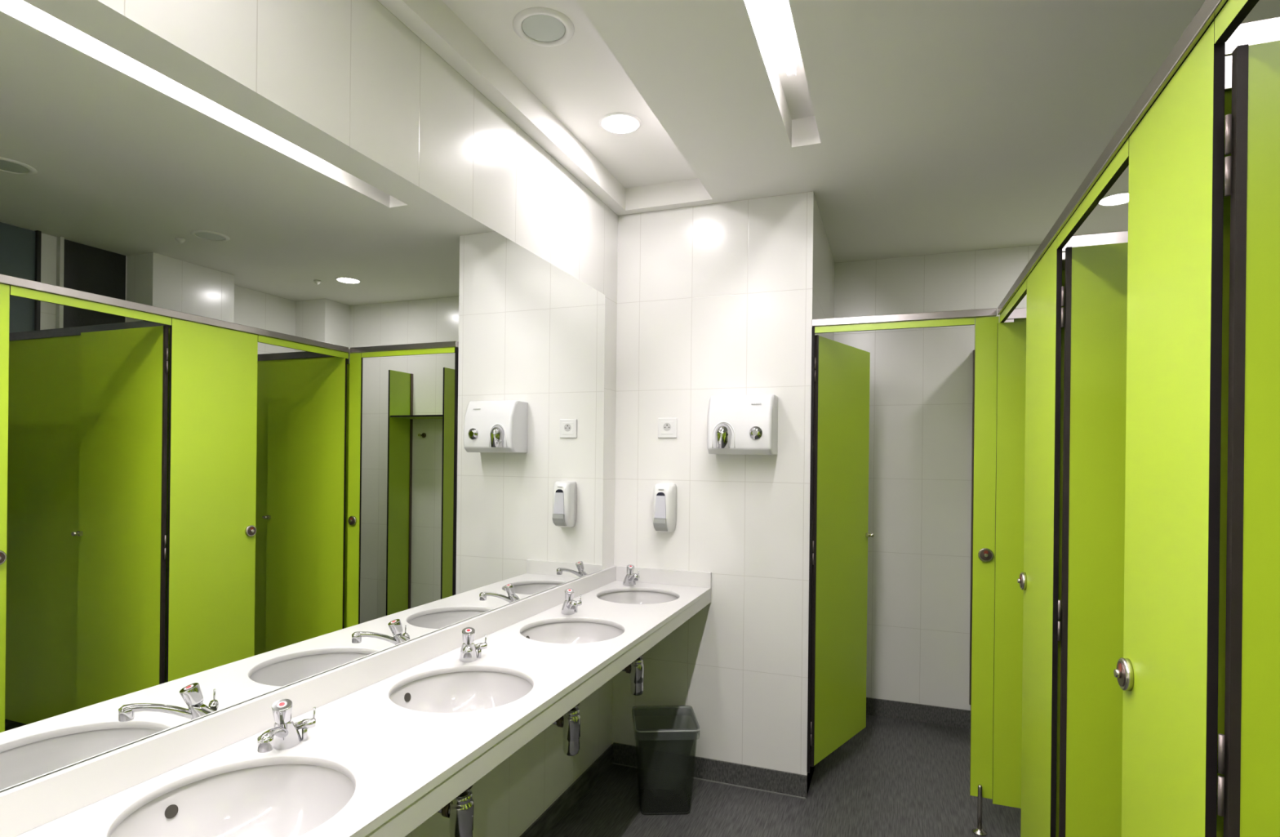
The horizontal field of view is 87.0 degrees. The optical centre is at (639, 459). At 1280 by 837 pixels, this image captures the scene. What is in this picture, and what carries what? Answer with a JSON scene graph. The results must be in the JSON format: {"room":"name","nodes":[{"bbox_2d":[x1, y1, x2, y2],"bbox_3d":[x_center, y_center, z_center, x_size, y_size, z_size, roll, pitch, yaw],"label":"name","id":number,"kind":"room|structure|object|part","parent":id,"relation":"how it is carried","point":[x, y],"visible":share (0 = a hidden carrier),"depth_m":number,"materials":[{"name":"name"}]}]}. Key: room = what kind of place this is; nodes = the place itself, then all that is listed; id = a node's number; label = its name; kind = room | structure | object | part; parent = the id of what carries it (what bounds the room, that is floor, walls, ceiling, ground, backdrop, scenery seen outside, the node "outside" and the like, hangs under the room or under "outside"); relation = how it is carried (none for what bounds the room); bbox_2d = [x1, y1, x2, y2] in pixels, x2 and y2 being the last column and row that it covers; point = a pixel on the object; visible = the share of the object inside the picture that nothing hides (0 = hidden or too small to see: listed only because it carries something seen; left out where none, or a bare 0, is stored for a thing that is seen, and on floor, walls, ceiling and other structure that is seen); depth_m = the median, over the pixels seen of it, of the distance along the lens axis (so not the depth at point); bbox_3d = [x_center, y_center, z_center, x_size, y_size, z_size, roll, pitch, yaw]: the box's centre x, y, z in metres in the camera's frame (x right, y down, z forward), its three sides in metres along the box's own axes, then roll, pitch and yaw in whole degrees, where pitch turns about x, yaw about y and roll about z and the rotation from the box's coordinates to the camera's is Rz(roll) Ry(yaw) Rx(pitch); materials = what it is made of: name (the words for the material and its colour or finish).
{"room":"public restroom","nodes":[
{"label":"public restroom","id":0,"kind":"room"},
{"bbox_2d":[0,0,617,836],"bbox_3d":[-1.039,0.077,0.904,0.150,2.650,5.250,1,0,21],"label":"wall","id":1,"kind":"structure","parent":0,"point":[352,70],"depth_m":1.92,"materials":[{"name":"tile"}]},
{"bbox_2d":[0,0,604,791],"bbox_3d":[-0.876,-0.129,1.110,0.006,1.222,4.048,1,0,21],"label":"wall mirror","id":2,"kind":"object","parent":1,"relation":"attached to","point":[277,411],"visible":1,"depth_m":1.31,"materials":[{"name":"clear glass"}]},
{"bbox_2d":[0,564,711,836],"bbox_3d":[-0.658,0.553,1.053,0.468,0.132,4.300,1,0,21],"label":"countertop","id":3,"kind":"structure","parent":1,"relation":"attached to","point":[403,765],"depth_m":1.37,"materials":[{"name":"white stone"}]},
{"bbox_2d":[110,764,355,836],"bbox_3d":[-0.647,0.645,1.094,0.378,0.148,0.378,1,0,21],"label":"washbasin","id":4,"kind":"object","parent":3,"relation":"in","point":[276,800],"visible":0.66,"depth_m":1.23,"materials":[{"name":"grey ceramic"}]},
{"bbox_2d":[257,698,316,752],"bbox_3d":[-0.664,0.507,1.266,0.076,0.094,0.188,1,0,-13],"label":"tap","id":5,"kind":"object","parent":3,"relation":"on","point":[285,734],"visible":1,"depth_m":1.28,"materials":[{"name":"silver metal"}]},
{"bbox_3d":[-0.670,0.508,1.238,0.023,0.055,0.137,1,0,-13],"label":"spout","id":6,"kind":"part","parent":5,"relation":"part of","materials":[{"name":"silver metal"}]},
{"bbox_3d":[-0.681,0.485,1.286,0.035,0.050,0.041,1,0,-13],"label":"push knob","id":7,"kind":"part","parent":5,"relation":"part of","materials":[{"name":"silver metal"}]},
{"bbox_3d":[-0.646,0.507,1.338,0.005,0.030,0.005,1,0,-13],"label":"lever","id":8,"kind":"part","parent":5,"relation":"part of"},
{"bbox_2d":[389,671,533,712],"bbox_3d":[-0.436,0.648,1.657,0.378,0.148,0.378,1,0,21],"label":"washbasin","id":9,"kind":"object","parent":3,"relation":"in","point":[462,691],"visible":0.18,"depth_m":1.80,"materials":[{"name":"grey ceramic"}]},
{"bbox_2d":[436,784,473,836],"bbox_3d":[-0.529,0.845,1.691,0.252,0.247,0.058,1,0,21],"label":"trap","id":10,"kind":"object","parent":9,"relation":"attached to","point":[460,811],"visible":0.58,"depth_m":1.64,"materials":[{"name":"grey metal"}]},
{"bbox_2d":[458,626,487,662],"bbox_3d":[-0.453,0.510,1.829,0.076,0.094,0.188,1,0,-13],"label":"tap","id":11,"kind":"object","parent":3,"relation":"on","point":[468,653],"visible":1,"depth_m":1.85,"materials":[{"name":"silver metal"}]},
{"bbox_3d":[-0.459,0.511,1.801,0.023,0.055,0.137,1,0,-13],"label":"spout","id":12,"kind":"part","parent":11,"relation":"part of","materials":[{"name":"silver metal"}]},
{"bbox_2d":[458,642,477,662],"bbox_3d":[-0.478,0.529,1.880,0.050,0.056,0.077,1,0,-13],"label":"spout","id":13,"kind":"object","parent":11,"relation":"on","point":[474,646],"depth_m":1.86,"materials":[{"name":"silver metal"}]},
{"bbox_3d":[-0.470,0.487,1.849,0.035,0.050,0.041,1,0,-13],"label":"push knob","id":14,"kind":"part","parent":11,"relation":"part of","materials":[{"name":"silver metal"}]},
{"bbox_2d":[560,587,582,614],"bbox_3d":[-0.236,0.512,2.405,0.076,0.094,0.188,1,0,-13],"label":"tap","id":15,"kind":"object","parent":3,"relation":"on","point":[570,606],"visible":1,"depth_m":2.42,"materials":[{"name":"silver metal"}]},
{"bbox_2d":[560,600,574,614],"bbox_3d":[-0.261,0.531,2.456,0.050,0.056,0.077,1,0,-13],"label":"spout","id":16,"kind":"object","parent":15,"relation":"on","point":[566,610],"depth_m":2.43,"materials":[{"name":"silver metal"}]},
{"bbox_3d":[-0.254,0.490,2.425,0.035,0.050,0.041,1,0,-13],"label":"push knob","id":17,"kind":"part","parent":15,"relation":"part of","materials":[{"name":"silver metal"}]},
{"bbox_3d":[-0.242,0.513,2.378,0.023,0.055,0.137,1,0,-13],"label":"spout","id":18,"kind":"part","parent":15,"relation":"part of","materials":[{"name":"silver metal"}]},
{"bbox_2d":[520,621,623,643],"bbox_3d":[-0.223,0.650,2.224,0.378,0.148,0.378,1,0,21],"label":"washbasin","id":19,"kind":"object","parent":3,"relation":"in","point":[567,632],"visible":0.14,"depth_m":2.38,"materials":[{"name":"grey ceramic"}]},
{"bbox_2d":[552,702,580,755],"bbox_3d":[-0.316,0.847,2.258,0.252,0.247,0.058,1,0,21],"label":"trap","id":20,"kind":"object","parent":19,"relation":"attached to","point":[570,722],"visible":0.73,"depth_m":2.20,"materials":[{"name":"grey metal"}]},
{"bbox_2d":[622,564,639,586],"bbox_3d":[-0.025,0.514,2.967,0.076,0.094,0.188,1,0,-13],"label":"tap","id":21,"kind":"object","parent":3,"relation":"on","point":[630,579],"visible":1,"depth_m":2.98,"materials":[{"name":"silver metal"}]},
{"bbox_2d":[622,573,634,586],"bbox_3d":[-0.051,0.533,3.018,0.050,0.056,0.077,1,0,-13],"label":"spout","id":22,"kind":"object","parent":21,"relation":"on","point":[628,581],"depth_m":2.99,"materials":[{"name":"silver metal"}]},
{"bbox_3d":[-0.043,0.492,2.987,0.035,0.050,0.041,1,0,-13],"label":"push knob","id":23,"kind":"part","parent":21,"relation":"part of","materials":[{"name":"silver metal"}]},
{"bbox_3d":[-0.032,0.516,2.939,0.023,0.055,0.137,1,0,-13],"label":"spout","id":24,"kind":"part","parent":21,"relation":"part of","materials":[{"name":"silver metal"}]},
{"bbox_2d":[597,591,678,604],"bbox_3d":[-0.009,0.652,2.794,0.378,0.148,0.378,1,0,21],"label":"washbasin","id":25,"kind":"object","parent":3,"relation":"in","point":[622,597],"visible":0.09,"depth_m":2.95,"materials":[{"name":"grey ceramic"}]},
{"bbox_2d":[621,653,644,695],"bbox_3d":[-0.102,0.849,2.828,0.252,0.247,0.058,1,0,21],"label":"trap","id":26,"kind":"object","parent":25,"relation":"attached to","point":[636,668],"visible":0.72,"depth_m":2.77,"materials":[{"name":"silver metal"}]},
{"bbox_2d":[612,191,834,792],"bbox_3d":[0.509,0.095,3.549,0.889,2.650,1.190,1,0,21],"label":"wall","id":27,"kind":"structure","parent":0,"point":[721,298],"depth_m":2.97,"materials":[{"name":"tile"}]},
{"bbox_2d":[616,565,711,587],"bbox_3d":[0.103,0.530,3.054,0.450,0.066,0.018,1,0,21],"label":"backsplash","id":28,"kind":"structure","parent":27,"relation":"attached to","point":[646,575],"depth_m":3.03,"materials":[{"name":"white stone"}]},
{"bbox_2d":[652,483,677,532],"bbox_3d":[0.104,0.217,3.010,0.096,0.216,0.102,1,0,21],"label":"soap dispenser","id":29,"kind":"object","parent":27,"relation":"attached to","point":[664,495],"visible":1,"depth_m":2.98,"materials":[{"name":"white plastic"}]},
{"bbox_3d":[0.092,0.289,2.981,0.057,0.056,0.040,1,0,21],"label":"push lever","id":30,"kind":"part","parent":29,"relation":"part of","materials":[{"name":"grey plastic"}]},
{"bbox_2d":[519,742,814,836],"bbox_3d":[-0.393,1.363,1.185,0.889,0.094,6.040,1,0,21],"label":"baseboard","id":31,"kind":"structure","parent":27,"relation":"attached to","point":[775,781],"depth_m":2.93,"materials":[{"name":"plastic"}]},
{"bbox_2d":[657,417,677,437],"bbox_3d":[0.124,-0.143,3.053,0.090,0.090,0.012,1,0,21],"label":"wall socket","id":32,"kind":"object","parent":27,"relation":"attached to","point":[667,427],"visible":1,"depth_m":3.05,"materials":[{"name":"white plastic"}]},
{"bbox_2d":[706,394,777,454],"bbox_3d":[0.427,-0.146,2.839,0.274,0.250,0.198,1,0,21],"label":"dryer","id":33,"kind":"object","parent":27,"relation":"attached to","point":[738,424],"visible":1,"depth_m":2.79,"materials":[{"name":"white plastic"}]},
{"bbox_2d":[806,326,814,773],"bbox_3d":[0.717,0.379,2.830,0.012,1.865,0.016,1,0,21],"label":"door frame","id":34,"kind":"structure","parent":27,"relation":"attached to","point":[812,327],"depth_m":2.82,"materials":[{"name":"black laminate"}]},
{"bbox_2d":[809,334,874,766],"bbox_3d":[0.930,0.386,3.046,0.047,1.814,0.593,1,0,40],"label":"door","id":35,"kind":"structure","parent":27,"relation":"in","point":[841,534],"depth_m":3.02,"materials":[{"name":"green laminate"}]},
{"bbox_2d":[544,714,1021,836],"bbox_3d":[0.561,1.470,0.826,3.530,0.100,6.440,1,0,21],"label":"floor","id":36,"kind":"structure","parent":0,"point":[894,777],"depth_m":2.80,"materials":[{"name":"plastic"}]},
{"bbox_2d":[631,706,700,814],"bbox_3d":[0.100,1.241,2.787,0.262,0.346,0.262,1,0,-3],"label":"waste bin","id":37,"kind":"object","parent":36,"relation":"on","point":[674,800],"visible":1,"depth_m":2.77,"materials":[{"name":"grey plastic"}]},
{"bbox_2d":[969,315,999,835],"bbox_3d":[1.319,0.441,2.582,0.081,1.976,0.052,1,0,21],"label":"pilaster","id":38,"kind":"object","parent":36,"relation":"on","point":[985,327],"visible":0.96,"depth_m":2.59,"materials":[{"name":"green laminate"}]},
{"bbox_2d":[811,307,996,333],"bbox_3d":[1.044,-0.553,2.708,0.689,0.057,0.026,1,0,21],"label":"rail","id":39,"kind":"object","parent":38,"relation":"on","point":[955,317],"visible":1,"depth_m":2.70,"materials":[{"name":"silver metal"}]},
{"bbox_3d":[1.301,1.420,2.585,0.052,0.016,0.052,1,0,21],"label":"floor plate","id":40,"kind":"part","parent":38,"relation":"part of","materials":[{"name":"silver metal"}]},
{"bbox_3d":[1.302,1.335,2.585,0.017,0.176,0.017,1,0,21],"label":"support leg","id":41,"kind":"part","parent":38,"relation":"part of","materials":[{"name":"silver metal"}]},
{"bbox_2d":[991,321,1026,808],"bbox_3d":[1.607,0.394,2.437,0.574,1.813,0.046,1,0,22],"label":"door","id":42,"kind":"structure","parent":38,"relation":"attached to","point":[1011,336],"depth_m":2.53,"materials":[{"name":"green laminate"}]},
{"bbox_2d":[1017,237,1062,836],"bbox_3d":[1.082,0.438,1.861,0.052,1.976,0.401,1,0,21],"label":"pilaster","id":43,"kind":"object","parent":36,"relation":"on","point":[1039,580],"visible":0.95,"depth_m":1.80,"materials":[{"name":"green laminate"}]},
{"bbox_2d":[1057,242,1128,836],"bbox_3d":[1.285,0.391,1.544,0.563,1.813,0.047,1,0,21],"label":"door","id":44,"kind":"structure","parent":43,"relation":"attached to","point":[1094,296],"depth_m":1.63,"materials":[{"name":"green laminate"}]},
{"bbox_2d":[997,0,1259,322],"bbox_3d":[0.512,-0.556,0.266,0.030,0.062,4.920,1,0,21],"label":"rail","id":45,"kind":"object","parent":43,"relation":"on","point":[1228,15],"visible":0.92,"depth_m":1.19,"materials":[{"name":"silver metal"}]},
{"bbox_2d":[1113,20,1225,836],"bbox_3d":[0.762,0.434,1.008,0.052,1.976,0.328,1,0,21],"label":"pilaster","id":46,"kind":"object","parent":36,"relation":"on","point":[1166,673],"visible":0.98,"depth_m":0.95,"materials":[{"name":"green laminate"}]},
{"bbox_2d":[1217,40,1279,836],"bbox_3d":[0.977,0.394,0.725,0.563,1.800,0.047,1,0,21],"label":"door","id":47,"kind":"structure","parent":46,"relation":"attached to","point":[1249,748],"depth_m":0.82,"materials":[{"name":"green laminate"}]},
{"bbox_2d":[377,0,1279,262],"bbox_3d":[0.591,-1.190,0.826,2.930,0.120,6.040,1,0,21],"label":"ceiling","id":48,"kind":"structure","parent":0,"point":[914,127],"depth_m":2.15,"materials":[{"name":"white paint"}]},
{"bbox_2d":[512,7,574,46],"bbox_3d":[-0.277,-1.236,1.937,0.176,0.006,0.176,1,0,21],"label":"vent","id":49,"kind":"object","parent":48,"relation":"in","point":[541,26],"visible":1,"depth_m":1.93,"materials":[{"name":"white plastic"}]},
{"bbox_2d":[522,14,564,41],"bbox_3d":[-0.277,-1.236,1.937,0.122,0.001,0.122,1,0,21],"label":"diffuser","id":50,"kind":"object","parent":49,"relation":"attached to","point":[535,28],"depth_m":1.93,"materials":[{"name":"grey plastic"}]},
{"bbox_2d":[599,111,641,133],"bbox_3d":[-0.072,-1.234,2.481,0.156,0.006,0.156,1,0,21],"label":"recessed light","id":51,"kind":"object","parent":48,"relation":"in","point":[620,122],"visible":1,"depth_m":2.47,"materials":[{"name":"white"}]},
{"bbox_2d":[603,115,637,132],"bbox_3d":[-0.072,-1.234,2.481,0.126,0.001,0.126,1,0,21],"label":"diffuser","id":52,"kind":"object","parent":51,"relation":"attached to","point":[611,123],"depth_m":2.48,"materials":[{"name":"white"}]},
{"bbox_2d":[764,0,801,77],"bbox_3d":[0.222,-1.207,1.424,0.060,0.052,1.400,1,0,21],"label":"strip light","id":53,"kind":"object","parent":48,"relation":"attached to","point":[779,11],"visible":1,"depth_m":1.91,"materials":[{"name":"white plastic"}]},
{"bbox_2d":[1097,191,1128,205],"bbox_3d":[2.039,-1.110,2.878,0.156,0.006,0.156,1,0,21],"label":"recessed light","id":54,"kind":"object","parent":48,"relation":"in","point":[1120,197],"visible":0.73,"depth_m":2.88,"materials":[{"name":"white"}]},
{"bbox_2d":[833,244,1039,710],"bbox_3d":[2.122,0.113,3.536,2.141,2.650,0.120,1,0,21],"label":"wall","id":55,"kind":"structure","parent":0,"point":[920,448],"depth_m":3.69,"materials":[{"name":"tile"}]},
{"bbox_2d":[866,697,970,728],"bbox_3d":[1.907,1.388,3.542,1.761,0.094,0.010,1,0,21],"label":"baseboard","id":56,"kind":"structure","parent":55,"relation":"attached to","point":[959,717],"depth_m":3.68,"materials":[{"name":"plastic"}]},
{"bbox_2d":[968,350,974,704],"bbox_3d":[1.951,0.363,3.409,0.478,1.884,0.234,1,0,21],"label":"door frame","id":57,"kind":"structure","parent":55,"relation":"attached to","point":[973,381],"depth_m":3.58,"materials":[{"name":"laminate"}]},
{"bbox_3d":[1.873,0.110,0.339,0.400,2.650,6.040,1,0,21],"label":"wall","id":58,"kind":"structure","parent":0,"visible":0},
{"bbox_2d":[1004,307,1026,322],"bbox_3d":[1.901,0.368,2.398,1.108,1.873,0.026,1,0,21],"label":"wall","id":59,"kind":"structure","parent":58,"relation":"attached to","point":[1018,314],"depth_m":2.56,"materials":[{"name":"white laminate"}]},
{"bbox_3d":[1.911,-0.549,2.398,1.108,0.040,0.026,1,0,21],"label":"partition rail","id":60,"kind":"part","parent":59,"relation":"part of","materials":[{"name":"silver metal"}]},
{"bbox_2d":[1055,230,1128,836],"bbox_3d":[1.674,0.373,1.481,1.328,1.857,0.026,1,0,21],"label":"wall","id":61,"kind":"structure","parent":58,"relation":"attached to","point":[1119,237],"depth_m":1.70,"materials":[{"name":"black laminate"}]},
{"bbox_3d":[1.684,-0.535,1.481,1.328,0.040,0.026,1,0,21],"label":"partition rail","id":62,"kind":"part","parent":61,"relation":"part of","materials":[{"name":"silver metal"}]},
{"bbox_2d":[1216,16,1279,836],"bbox_3d":[1.366,0.370,0.662,1.328,1.857,0.026,1,0,21],"label":"wall","id":63,"kind":"structure","parent":58,"relation":"attached to","point":[1266,30],"depth_m":0.88,"materials":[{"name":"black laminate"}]},
{"bbox_3d":[1.377,-0.539,0.662,1.328,0.040,0.026,1,0,21],"label":"partition rail","id":64,"kind":"part","parent":63,"relation":"part of","materials":[{"name":"silver metal"}]}
]}

